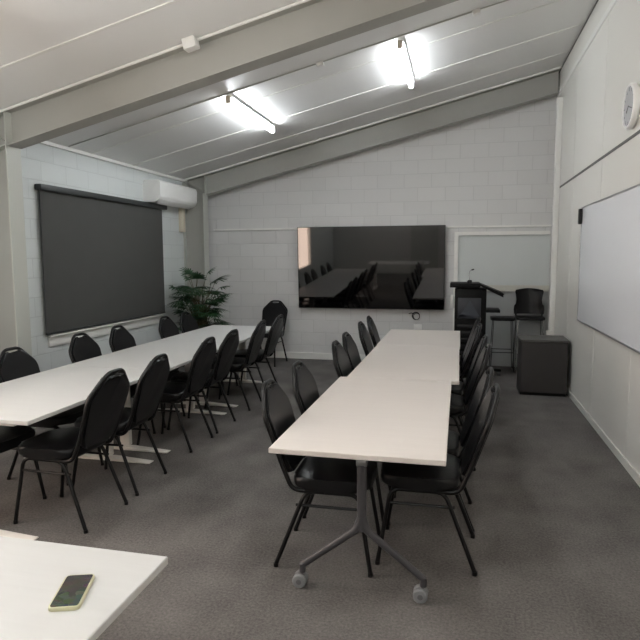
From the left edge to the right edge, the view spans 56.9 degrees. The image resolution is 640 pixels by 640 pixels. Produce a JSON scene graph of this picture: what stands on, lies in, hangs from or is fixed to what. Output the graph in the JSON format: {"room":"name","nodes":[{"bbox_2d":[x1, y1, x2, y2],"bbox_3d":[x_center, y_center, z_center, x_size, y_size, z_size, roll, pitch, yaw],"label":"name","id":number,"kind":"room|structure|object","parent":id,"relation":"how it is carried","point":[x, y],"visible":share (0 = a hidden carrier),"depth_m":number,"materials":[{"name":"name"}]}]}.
{"room":"meeting room","nodes":[
{"label":"meeting room","id":0,"kind":"room"},
{"bbox_2d":[21,143,187,371],"bbox_3d":[-3.414,-0.255,4.229,0.120,2.840,11.270,1,6,13],"label":"wall","id":1,"kind":"structure","parent":0,"point":[40,163],"depth_m":6.58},
{"bbox_2d":[34,183,166,334],"bbox_3d":[-2.560,-0.750,7.365,0.083,1.558,2.675,1,6,13],"label":"roller blind","id":2,"kind":"object","parent":1,"relation":"attached to","point":[102,255],"visible":1,"depth_m":7.02,"materials":[{"name":"fabric"}]},
{"bbox_2d":[47,314,162,346],"bbox_3d":[-2.583,0.103,7.413,0.055,0.122,2.440,1,6,13],"label":"window ledge","id":3,"kind":"object","parent":1,"relation":"attached to","point":[61,338],"visible":0.84,"depth_m":7.15,"materials":[{"name":"white wood"}]},
{"bbox_2d":[40,141,187,182],"bbox_3d":[-3.346,-1.623,4.067,0.030,0.038,11.270,1,6,13],"label":"trim","id":4,"kind":"structure","parent":1,"relation":"attached to","point":[47,143],"depth_m":7.19,"materials":[{"name":"white wood"}]},
{"bbox_2d":[142,179,196,208],"bbox_3d":[-2.159,-1.808,8.583,0.265,0.318,1.155,1,6,13],"label":"air conditioner","id":5,"kind":"object","parent":1,"relation":"attached to","point":[156,191],"visible":0.97,"depth_m":8.27,"materials":[{"name":"white plastic"}]},
{"bbox_2d":[178,208,185,231],"bbox_3d":[-2.136,-1.545,9.135,0.070,0.363,0.100,1,6,13],"label":"duct","id":6,"kind":"object","parent":1,"relation":"attached to","point":[182,228],"visible":0.94,"depth_m":9.10,"materials":[{"name":"beige plastic"}]},
{"bbox_2d":[0,0,596,178],"bbox_3d":[-0.687,-2.272,3.366,5.739,1.454,11.510,1,6,13],"label":"ceiling","id":7,"kind":"structure","parent":0,"point":[27,27],"depth_m":6.03,"materials":[{"name":"white paint"}]},
{"bbox_2d":[0,0,181,69],"bbox_3d":[-0.556,-2.277,3.924,5.479,1.300,0.032,1,6,13],"label":"trim","id":8,"kind":"structure","parent":7,"relation":"attached to","point":[172,1],"depth_m":4.20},
{"bbox_2d":[0,0,310,112],"bbox_3d":[-0.416,-2.325,4.469,5.425,1.303,0.090,1,6,13],"label":"conduit","id":9,"kind":"object","parent":7,"relation":"attached to","point":[189,44],"visible":1,"depth_m":4.67,"materials":[{"name":"white plastic"}]},
{"bbox_2d":[0,0,457,150],"bbox_3d":[-0.388,-2.200,4.621,5.449,1.593,0.176,1,6,13],"label":"rafter","id":10,"kind":"object","parent":7,"relation":"attached to","point":[313,24],"visible":1,"depth_m":4.75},
{"bbox_2d":[225,95,274,132],"bbox_3d":[-0.760,-2.327,6.736,0.064,0.084,1.521,1,6,13],"label":"light","id":11,"kind":"object","parent":7,"relation":"attached to","point":[232,101],"visible":1,"depth_m":6.56,"materials":[{"name":"white plastic"}]},
{"bbox_2d":[68,0,508,146],"bbox_3d":[-0.111,-2.473,5.755,5.422,1.291,0.060,1,6,13],"label":"conduit","id":12,"kind":"object","parent":7,"relation":"attached to","point":[475,12],"visible":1,"depth_m":5.71,"materials":[{"name":"paint"}]},
{"bbox_2d":[90,0,563,153],"bbox_3d":[-0.019,-2.519,6.184,5.479,1.300,0.032,1,6,13],"label":"trim","id":13,"kind":"structure","parent":7,"relation":"attached to","point":[558,0],"depth_m":6.12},
{"bbox_2d":[133,23,584,165],"bbox_3d":[0.190,-2.613,7.064,5.479,1.300,0.032,1,6,13],"label":"trim","id":14,"kind":"structure","parent":7,"relation":"attached to","point":[582,23],"depth_m":6.95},
{"bbox_2d":[165,51,569,174],"bbox_3d":[0.392,-2.704,7.916,5.479,1.300,0.032,1,6,13],"label":"trim","id":15,"kind":"structure","parent":7,"relation":"attached to","point":[567,51],"depth_m":7.82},
{"bbox_2d":[186,69,559,195],"bbox_3d":[0.569,-2.631,8.656,5.449,1.593,0.176,1,6,13],"label":"rafter","id":16,"kind":"object","parent":7,"relation":"attached to","point":[542,86],"visible":0.89,"depth_m":8.55,"materials":[{"name":"grey paint"}]},
{"bbox_2d":[184,66,561,180],"bbox_3d":[0.531,-2.760,8.502,5.479,1.313,0.030,1,6,13],"label":"conduit","id":17,"kind":"object","parent":7,"relation":"attached to","point":[553,69],"visible":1,"depth_m":8.40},
{"bbox_2d":[397,40,413,88],"bbox_3d":[0.923,-2.697,6.282,0.064,0.084,1.411,1,6,13],"label":"light","id":18,"kind":"object","parent":7,"relation":"attached to","point":[401,47],"visible":1,"depth_m":6.09,"materials":[{"name":"white plastic"}]},
{"bbox_2d":[0,357,639,639],"bbox_3d":[-0.674,1.265,3.741,5.739,0.100,11.510,1,6,13],"label":"floor","id":19,"kind":"structure","parent":0,"point":[554,514],"depth_m":3.40,"materials":[{"name":"carpet"}]},
{"bbox_2d":[0,144,35,428],"bbox_3d":[-2.892,-0.346,5.413,0.349,2.768,0.176,1,6,13],"label":"steel column","id":20,"kind":"structure","parent":19,"relation":"on","point":[15,330],"depth_m":5.36,"materials":[{"name":"beige metal"}]},
{"bbox_2d":[0,425,46,498],"bbox_3d":[-2.183,0.745,3.777,0.618,0.939,0.444,1,6,14],"label":"banquet chair","id":21,"kind":"object","parent":19,"relation":"on","point":[11,437],"visible":0.77,"depth_m":3.80,"materials":[{"name":"black plastic"}]},
{"bbox_2d":[0,346,103,485],"bbox_3d":[-2.029,0.677,4.409,0.618,0.939,0.444,1,6,13],"label":"banquet chair","id":22,"kind":"object","parent":19,"relation":"on","point":[17,364],"visible":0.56,"depth_m":4.33,"materials":[{"name":"black plastic"}]},
{"bbox_2d":[13,368,129,533],"bbox_3d":[-1.513,0.755,3.659,0.618,0.939,0.444,1,6,15],"label":"banquet chair","id":23,"kind":"object","parent":19,"relation":"on","point":[104,406],"visible":1,"depth_m":3.54,"materials":[{"name":"black plastic"}]},
{"bbox_2d":[0,366,153,539],"bbox_3d":[-1.846,0.822,4.068,0.890,0.722,1.507,1,6,13],"label":"meeting table","id":24,"kind":"object","parent":19,"relation":"on","point":[30,399],"visible":0.59,"depth_m":3.94,"materials":[{"name":"white laminate"}]},
{"bbox_2d":[0,536,167,639],"bbox_3d":[-1.356,1.082,1.592,1.678,0.722,0.795,1,6,13],"label":"meeting table","id":25,"kind":"object","parent":19,"relation":"on","point":[32,572],"visible":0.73,"depth_m":1.60,"materials":[{"name":"white laminate"}]},
{"bbox_2d":[48,574,94,611],"bbox_3d":[-0.651,0.715,1.552,0.077,0.011,0.155,-1,6,-6],"label":"phone","id":26,"kind":"object","parent":25,"relation":"on","point":[71,594],"visible":1,"depth_m":1.53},
{"bbox_2d":[69,332,155,433],"bbox_3d":[-1.856,0.589,5.234,0.618,0.939,0.444,1,6,14],"label":"banquet chair","id":27,"kind":"object","parent":19,"relation":"on","point":[82,348],"visible":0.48,"depth_m":5.21,"materials":[{"name":"black fabric"}]},
{"bbox_2d":[72,353,169,495],"bbox_3d":[-1.391,0.698,4.193,0.618,0.939,0.444,1,6,12],"label":"banquet chair","id":28,"kind":"object","parent":19,"relation":"on","point":[151,383],"visible":0.77,"depth_m":4.07,"materials":[{"name":"black fabric"}]},
{"bbox_2d":[65,340,226,453],"bbox_3d":[-1.491,0.665,5.532,0.905,0.722,1.514,1,6,13],"label":"meeting table","id":29,"kind":"object","parent":19,"relation":"on","point":[179,353],"visible":0.52,"depth_m":5.25,"materials":[{"name":"white laminate"}]},
{"bbox_2d":[109,325,184,427],"bbox_3d":[-1.718,0.527,5.818,0.618,0.939,0.444,1,6,13],"label":"banquet chair","id":30,"kind":"object","parent":19,"relation":"on","point":[120,339],"visible":0.38,"depth_m":5.79,"materials":[{"name":"black fabric"}]},
{"bbox_2d":[136,336,216,452],"bbox_3d":[-1.211,0.603,5.082,0.618,0.939,0.444,1,6,14],"label":"banquet chair","id":31,"kind":"object","parent":19,"relation":"on","point":[202,360],"visible":0.81,"depth_m":4.96,"materials":[{"name":"black fabric"}]},
{"bbox_2d":[159,316,221,394],"bbox_3d":[-1.497,0.428,6.747,0.618,0.939,0.444,1,6,13],"label":"banquet chair","id":32,"kind":"object","parent":19,"relation":"on","point":[167,327],"visible":0.38,"depth_m":6.72,"materials":[{"name":"black fabric"}]},
{"bbox_2d":[182,182,210,322],"bbox_3d":[-1.952,-0.768,9.371,0.349,2.768,0.176,1,6,13],"label":"steel column","id":33,"kind":"structure","parent":19,"relation":"on","point":[196,236],"depth_m":9.31,"materials":[{"name":"white paint"}]},
{"bbox_2d":[165,267,232,332],"bbox_3d":[-1.762,-0.049,8.703,0.999,1.476,1.029,1,6,9],"label":"potted palm","id":34,"kind":"object","parent":19,"relation":"on","point":[200,314],"visible":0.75,"depth_m":8.63,"materials":[{"name":"plant"}]},
{"bbox_2d":[167,329,238,433],"bbox_3d":[-1.086,0.547,5.610,0.618,0.939,0.444,1,6,14],"label":"banquet chair","id":35,"kind":"object","parent":19,"relation":"on","point":[227,350],"visible":0.77,"depth_m":5.50,"materials":[{"name":"black fabric"}]},
{"bbox_2d":[180,312,237,391],"bbox_3d":[-1.379,0.375,7.244,0.618,0.939,0.444,1,6,15],"label":"banquet chair","id":36,"kind":"object","parent":19,"relation":"on","point":[188,323],"visible":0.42,"depth_m":7.23,"materials":[{"name":"black fabric"}]},
{"bbox_2d":[159,325,270,406],"bbox_3d":[-1.142,0.510,6.990,0.900,0.722,1.491,1,6,13],"label":"meeting table","id":37,"kind":"object","parent":19,"relation":"on","point":[219,332],"visible":0.43,"depth_m":6.88,"materials":[{"name":"white laminate"}]},
{"bbox_2d":[204,320,265,410],"bbox_3d":[-0.897,0.462,6.404,0.618,0.939,0.444,1,6,12],"label":"banquet chair","id":38,"kind":"object","parent":19,"relation":"on","point":[239,364],"visible":0.8,"depth_m":6.25,"materials":[{"name":"black fabric"}]},
{"bbox_2d":[227,314,282,394],"bbox_3d":[-0.746,0.398,6.998,0.618,0.939,0.444,1,6,13],"label":"banquet chair","id":39,"kind":"object","parent":19,"relation":"on","point":[275,330],"visible":0.79,"depth_m":6.88,"materials":[{"name":"black fabric"}]},
{"bbox_2d":[260,300,287,366],"bbox_3d":[-0.774,0.188,8.989,0.444,0.939,0.618,2,6,18],"label":"banquet chair","id":40,"kind":"object","parent":19,"relation":"on","point":[273,309],"visible":0.59,"depth_m":9.15,"materials":[{"name":"black fabric"}]},
{"bbox_2d":[261,379,380,577],"bbox_3d":[0.006,0.799,3.188,0.618,0.939,0.444,1,6,12],"label":"banquet chair","id":41,"kind":"object","parent":19,"relation":"on","point":[314,475],"visible":0.86,"depth_m":3.06,"materials":[{"name":"black fabric"}]},
{"bbox_2d":[292,360,391,525],"bbox_3d":[0.141,0.739,3.755,0.618,0.939,0.444,1,6,13],"label":"banquet chair","id":42,"kind":"object","parent":19,"relation":"on","point":[305,390],"visible":0.37,"depth_m":3.66,"materials":[{"name":"black fabric"}]},
{"bbox_2d":[332,340,351,377],"bbox_3d":[0.408,0.638,4.695,0.618,0.939,0.444,1,6,13],"label":"banquet chair","id":43,"kind":"object","parent":19,"relation":"on","point":[341,362],"visible":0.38,"depth_m":4.63,"materials":[{"name":"black fabric"}]},
{"bbox_2d":[342,332,360,370],"bbox_3d":[0.511,0.582,5.227,0.618,0.939,0.444,1,6,14],"label":"banquet chair","id":44,"kind":"object","parent":19,"relation":"on","point":[350,347],"visible":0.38,"depth_m":5.19,"materials":[{"name":"black fabric"}]},
{"bbox_2d":[269,377,451,603],"bbox_3d":[0.349,0.873,3.505,0.808,0.722,1.693,1,6,13],"label":"table","id":45,"kind":"object","parent":19,"relation":"on","point":[360,419],"visible":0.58,"depth_m":2.99,"materials":[{"name":"laminate"}]},
{"bbox_2d":[358,321,373,355],"bbox_3d":[0.704,0.488,6.107,0.618,0.939,0.444,1,6,13],"label":"banquet chair","id":46,"kind":"object","parent":19,"relation":"on","point":[364,336],"visible":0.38,"depth_m":6.02,"materials":[{"name":"black fabric"}]},
{"bbox_2d":[367,315,379,347],"bbox_3d":[0.840,0.424,6.701,0.618,0.939,0.444,1,6,12],"label":"banquet chair","id":47,"kind":"object","parent":19,"relation":"on","point":[372,329],"visible":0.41,"depth_m":6.60,"materials":[{"name":"black fabric"}]},
{"bbox_2d":[347,344,458,384],"bbox_3d":[0.786,0.701,5.120,0.810,0.722,1.663,1,6,13],"label":"table","id":48,"kind":"object","parent":19,"relation":"on","point":[434,363],"visible":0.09,"depth_m":4.89,"materials":[{"name":"laminate"}]},
{"bbox_2d":[377,329,459,348],"bbox_3d":[1.126,0.547,6.559,0.825,0.722,1.301,1,6,13],"label":"table","id":49,"kind":"object","parent":19,"relation":"on","point":[394,336],"visible":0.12,"depth_m":6.41,"materials":[{"name":"laminate"}]},
{"bbox_2d":[375,383,499,576],"bbox_3d":[0.634,0.798,3.179,0.618,0.939,0.444,1,6,13],"label":"banquet chair","id":50,"kind":"object","parent":19,"relation":"on","point":[443,481],"visible":0.93,"depth_m":3.02,"materials":[{"name":"black fabric"}]},
{"bbox_2d":[389,367,493,532],"bbox_3d":[0.739,0.749,3.642,0.618,0.939,0.444,1,6,12],"label":"banquet chair","id":51,"kind":"object","parent":19,"relation":"on","point":[486,381],"visible":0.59,"depth_m":3.49,"materials":[{"name":"black fabric"}]},
{"bbox_2d":[451,334,487,423],"bbox_3d":[1.137,0.585,5.171,0.618,0.939,0.444,1,6,15],"label":"banquet chair","id":52,"kind":"object","parent":19,"relation":"on","point":[455,389],"visible":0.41,"depth_m":4.97,"materials":[{"name":"black fabric"}]},
{"bbox_2d":[449,343,490,470],"bbox_3d":[1.012,0.642,4.641,0.618,0.939,0.444,1,6,13],"label":"banquet chair","id":53,"kind":"object","parent":19,"relation":"on","point":[457,401],"visible":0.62,"depth_m":4.45,"materials":[{"name":"black fabric"}]},
{"bbox_2d":[459,317,480,392],"bbox_3d":[1.466,0.433,6.600,0.618,0.939,0.444,1,6,13],"label":"banquet chair","id":54,"kind":"object","parent":19,"relation":"on","point":[478,320],"visible":0.31,"depth_m":6.45,"materials":[{"name":"black fabric"}]},
{"bbox_2d":[459,323,481,413],"bbox_3d":[1.314,0.497,6.000,0.618,0.939,0.444,1,6,12],"label":"banquet chair","id":55,"kind":"object","parent":19,"relation":"on","point":[475,337],"visible":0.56,"depth_m":5.79,"materials":[{"name":"black fabric"}]},
{"bbox_2d":[450,282,503,375],"bbox_3d":[2.086,0.129,7.904,0.690,1.262,0.530,1,6,13],"label":"lectern","id":56,"kind":"object","parent":19,"relation":"on","point":[470,298],"visible":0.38,"depth_m":7.68,"materials":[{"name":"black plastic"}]},
{"bbox_2d":[450,282,480,287],"bbox_3d":[1.935,-0.473,7.875,0.385,0.057,0.530,1,6,13],"label":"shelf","id":57,"kind":"object","parent":56,"relation":"attached to","point":[452,284],"depth_m":7.63,"materials":[{"name":"black wood"}]},
{"bbox_2d":[486,307,499,312],"bbox_3d":[2.280,-0.132,7.835,0.192,0.035,0.400,1,6,13],"label":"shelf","id":58,"kind":"object","parent":56,"relation":"attached to","point":[488,310],"depth_m":7.66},
{"bbox_2d":[489,316,514,371],"bbox_3d":[2.568,0.332,8.333,0.330,0.759,0.357,1,6,13],"label":"backless stool","id":59,"kind":"object","parent":19,"relation":"on","point":[493,318],"visible":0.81,"depth_m":8.20,"materials":[{"name":"black metal"}]},
{"bbox_2d":[512,288,544,372],"bbox_3d":[2.923,0.144,8.244,0.410,1.158,0.409,1,6,13],"label":"bar stool","id":60,"kind":"object","parent":19,"relation":"on","point":[528,300],"visible":0.9,"depth_m":8.36,"materials":[{"name":"black plastic"},{"name":"black painted steel"}]},
{"bbox_2d":[516,334,569,396],"bbox_3d":[2.623,0.531,6.990,0.532,0.653,0.465,1,6,13],"label":"base cabinet","id":61,"kind":"object","parent":19,"relation":"on","point":[542,361],"visible":1,"depth_m":6.78,"materials":[{"name":"black plastic"}]},
{"bbox_2d":[208,96,556,353],"bbox_3d":[0.626,-1.443,9.028,5.739,4.164,0.120,1,6,13],"label":"wall","id":62,"kind":"structure","parent":0,"point":[497,168],"depth_m":8.87,"materials":[{"name":"white brick"}]},
{"bbox_2d":[214,228,296,230],"bbox_3d":[-1.030,-1.437,9.348,1.400,0.025,0.022,1,6,13],"label":"conduit","id":63,"kind":"object","parent":62,"relation":"attached to","point":[255,228],"visible":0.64,"depth_m":9.31,"materials":[{"name":"white plastic"}]},
{"bbox_2d":[270,351,365,360],"bbox_3d":[0.149,0.574,9.287,3.735,0.100,0.015,1,6,13],"label":"baseboard","id":64,"kind":"structure","parent":62,"relation":"attached to","point":[299,355],"depth_m":9.37,"materials":[{"name":"white wood"}]},
{"bbox_2d":[297,225,445,309],"bbox_3d":[0.752,-0.789,8.920,2.226,1.244,0.143,1,6,13],"label":"television","id":65,"kind":"object","parent":62,"relation":"attached to","point":[352,267],"visible":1,"depth_m":8.87,"materials":[{"name":"black glass"}]},
{"bbox_2d":[409,312,419,319],"bbox_3d":[1.423,-0.063,8.906,0.169,0.127,0.021,1,6,13],"label":"cable","id":66,"kind":"object","parent":62,"relation":"attached to","point":[413,312],"visible":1,"depth_m":8.90,"materials":[{"name":"black plastic"}]},
{"bbox_2d":[414,324,421,329],"bbox_3d":[1.478,0.105,8.923,0.120,0.080,0.012,1,6,13],"label":"box","id":67,"kind":"object","parent":62,"relation":"attached to","point":[416,326],"visible":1,"depth_m":8.92,"materials":[{"name":"white plastic"}]},
{"bbox_2d":[450,295,453,307],"bbox_3d":[1.950,-0.276,8.714,0.047,0.190,0.029,1,6,13],"label":"switch box","id":68,"kind":"object","parent":62,"relation":"attached to","point":[451,296],"visible":1,"depth_m":8.70,"materials":[{"name":"white plastic"}]},
{"bbox_2d":[453,232,458,330],"bbox_3d":[2.002,-0.312,8.737,0.057,1.965,0.045,1,6,13],"label":"trim","id":69,"kind":"structure","parent":62,"relation":"attached to","point":[456,233],"depth_m":8.66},
{"bbox_2d":[447,225,551,227],"bbox_3d":[2.572,-1.350,8.503,1.440,0.025,0.022,1,6,13],"label":"conduit","id":70,"kind":"object","parent":62,"relation":"attached to","point":[493,225],"visible":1,"depth_m":8.48,"materials":[{"name":"white plastic"}]},
{"bbox_2d":[458,234,549,285],"bbox_3d":[2.648,-0.867,8.541,1.268,0.725,0.012,1,6,13],"label":"whiteboard","id":71,"kind":"object","parent":62,"relation":"attached to","point":[494,259],"depth_m":8.53,"materials":[{"name":"white plastic"}]},
{"bbox_2d":[459,231,550,234],"bbox_3d":[2.641,-1.250,8.485,1.263,0.050,0.045,1,6,13],"label":"trim","id":72,"kind":"structure","parent":62,"relation":"attached to","point":[485,232],"depth_m":8.46,"materials":[{"name":"white wood"}]},
{"bbox_2d":[486,291,547,366],"bbox_3d":[2.652,0.128,8.647,1.268,1.105,0.012,1,6,13],"label":"wall panel","id":73,"kind":"object","parent":62,"relation":"attached to","point":[502,330],"depth_m":8.62,"materials":[{"name":"grey paint"}]},
{"bbox_2d":[487,285,548,291],"bbox_3d":[2.645,-0.462,8.563,1.268,0.085,0.055,1,6,13],"label":"trim","id":74,"kind":"structure","parent":62,"relation":"attached to","point":[497,287],"depth_m":8.49,"materials":[{"name":"paint"}]},
{"bbox_2d":[554,0,639,474],"bbox_3d":[2.053,-0.782,2.875,0.120,4.136,11.270,1,6,13],"label":"wall","id":75,"kind":"structure","parent":0,"point":[608,401],"depth_m":5.57,"materials":[{"name":"white paint"}]},
{"bbox_2d":[546,97,562,334],"bbox_3d":[3.121,-1.341,7.858,0.102,3.130,0.080,1,6,13],"label":"downpipe","id":76,"kind":"object","parent":75,"relation":"attached to","point":[559,106],"visible":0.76,"depth_m":7.82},
{"bbox_2d":[566,66,577,337],"bbox_3d":[2.950,-1.067,6.936,0.002,3.700,0.006,1,6,13],"label":"trim","id":77,"kind":"structure","parent":75,"relation":"attached to","point":[577,66],"depth_m":6.89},
{"bbox_2d":[559,0,598,72],"bbox_3d":[1.984,-2.799,2.676,0.006,0.022,11.270,1,6,13],"label":"trim","id":78,"kind":"structure","parent":75,"relation":"attached to","point":[597,0],"depth_m":6.60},
{"bbox_2d":[557,0,616,96],"bbox_3d":[1.974,-2.508,2.674,0.012,0.060,11.200,1,6,13],"label":"trim","id":79,"kind":"structure","parent":75,"relation":"attached to","point":[613,2],"depth_m":6.08,"materials":[{"name":"white wood"}]},
{"bbox_2d":[590,15,608,414],"bbox_3d":[2.617,-0.917,5.532,0.002,3.700,0.006,1,6,13],"label":"trim","id":80,"kind":"structure","parent":75,"relation":"attached to","point":[608,15],"depth_m":5.46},
{"bbox_2d":[560,130,639,187],"bbox_3d":[1.982,-1.219,2.809,0.005,0.024,11.200,1,6,13],"label":"trim","id":81,"kind":"structure","parent":75,"relation":"attached to","point":[638,131],"depth_m":5.31,"materials":[{"name":"grey wood"}]},
{"bbox_2d":[566,388,639,486],"bbox_3d":[1.994,1.241,3.095,0.012,0.065,11.250,1,6,13],"label":"baseboard","id":82,"kind":"structure","parent":75,"relation":"attached to","point":[609,443],"depth_m":5.01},
{"bbox_2d":[577,184,639,353],"bbox_3d":[2.497,-0.468,5.113,0.022,1.200,2.440,1,6,13],"label":"whiteboard","id":83,"kind":"object","parent":75,"relation":"attached to","point":[609,260],"visible":1,"depth_m":4.93,"materials":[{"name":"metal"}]},
{"bbox_2d":[578,209,582,223],"bbox_3d":[2.742,-1.091,6.218,0.035,0.160,0.065,1,6,13],"label":"eraser","id":84,"kind":"object","parent":83,"relation":"attached to","point":[580,211],"visible":1,"depth_m":6.19,"materials":[{"name":"black plastic"}]},
{"bbox_2d":[622,83,639,128],"bbox_3d":[2.356,-1.618,4.466,0.052,0.332,0.332,1,6,13],"label":"wall clock","id":85,"kind":"object","parent":75,"relation":"attached to","point":[630,107],"visible":1,"depth_m":4.41,"materials":[{"name":"white plastic"}]},
{"bbox_2d":[625,180,639,456],"bbox_3d":[2.330,-0.788,4.323,0.002,3.700,0.006,1,6,13],"label":"trim","id":86,"kind":"structure","parent":75,"relation":"attached to","point":[639,180],"depth_m":4.47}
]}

